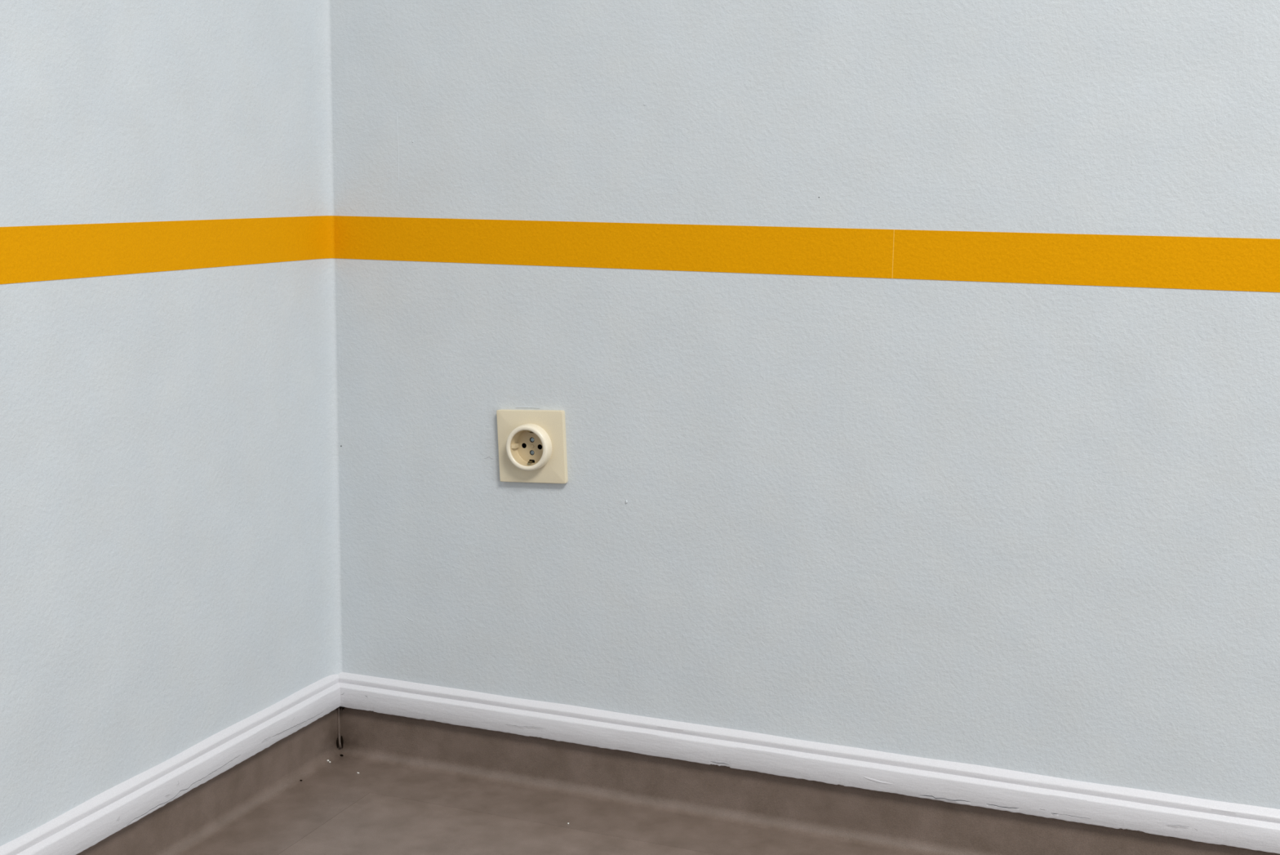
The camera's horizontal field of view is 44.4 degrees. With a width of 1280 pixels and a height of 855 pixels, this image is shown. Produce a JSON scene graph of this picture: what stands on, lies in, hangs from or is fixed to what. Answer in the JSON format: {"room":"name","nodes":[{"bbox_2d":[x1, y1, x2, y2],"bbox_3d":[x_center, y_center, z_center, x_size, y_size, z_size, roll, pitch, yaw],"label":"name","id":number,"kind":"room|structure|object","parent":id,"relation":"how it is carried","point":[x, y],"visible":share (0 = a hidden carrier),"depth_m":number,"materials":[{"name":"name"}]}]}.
{"room":"empty room","nodes":[
{"label":"empty room","id":0,"kind":"room"},
{"bbox_2d":[0,0,334,845],"bbox_3d":[-1.118,-0.965,-0.120,0.122,3.300,4.120,4,10,21],"label":"wall","id":1,"kind":"structure","parent":0,"point":[166,566],"depth_m":1.54,"materials":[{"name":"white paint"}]},
{"bbox_2d":[0,674,340,854],"bbox_3d":[-1.071,0.587,0.119,0.013,0.041,3.850,4,10,21],"label":"baseboard","id":2,"kind":"structure","parent":1,"relation":"attached to","point":[82,826],"depth_m":1.59,"materials":[{"name":"white paint"}]},
{"bbox_2d":[75,707,369,854],"bbox_3d":[-1.040,0.666,0.091,0.103,0.116,3.900,4,10,21],"label":"cove base","id":3,"kind":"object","parent":1,"relation":"attached to","point":[260,805],"depth_m":1.70,"materials":[{"name":"brown plastic"}]},
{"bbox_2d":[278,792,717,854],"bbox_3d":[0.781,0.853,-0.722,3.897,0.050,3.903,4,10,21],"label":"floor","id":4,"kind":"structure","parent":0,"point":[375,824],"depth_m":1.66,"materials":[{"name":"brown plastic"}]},
{"bbox_2d":[321,0,1279,808],"bbox_3d":[1.478,-1.110,0.984,4.120,3.300,0.128,4,10,21],"label":"wall","id":5,"kind":"structure","parent":0,"point":[1034,528],"depth_m":1.61,"materials":[{"name":"white paint"}]},
{"bbox_2d":[496,408,568,483],"bbox_3d":[-0.122,0.022,1.735,0.085,0.085,0.020,4,10,21],"label":"wall socket","id":6,"kind":"object","parent":5,"relation":"attached to","point":[532,443],"visible":1,"depth_m":1.74,"materials":[{"name":"beige plastic"}]},
{"bbox_2d":[0,215,1279,292],"bbox_3d":[0.368,0.058,0.137,2.601,0.048,2.601,4,10,21],"label":"stripe","id":7,"kind":"object","parent":5,"relation":"attached to","point":[37,253],"depth_m":1.57,"materials":[{"name":"orange paint"}]},
{"bbox_2d":[336,706,1279,854],"bbox_3d":[1.428,0.527,1.146,3.900,0.116,0.096,4,10,21],"label":"cove base","id":8,"kind":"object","parent":5,"relation":"attached to","point":[709,808],"depth_m":1.71,"materials":[{"name":"brown plastic"}]},
{"bbox_2d":[337,671,1279,853],"bbox_3d":[1.421,0.448,1.182,3.850,0.041,0.013,4,10,21],"label":"baseboard","id":9,"kind":"structure","parent":5,"relation":"attached to","point":[1252,827],"depth_m":1.65,"materials":[{"name":"white paint"}]}
]}

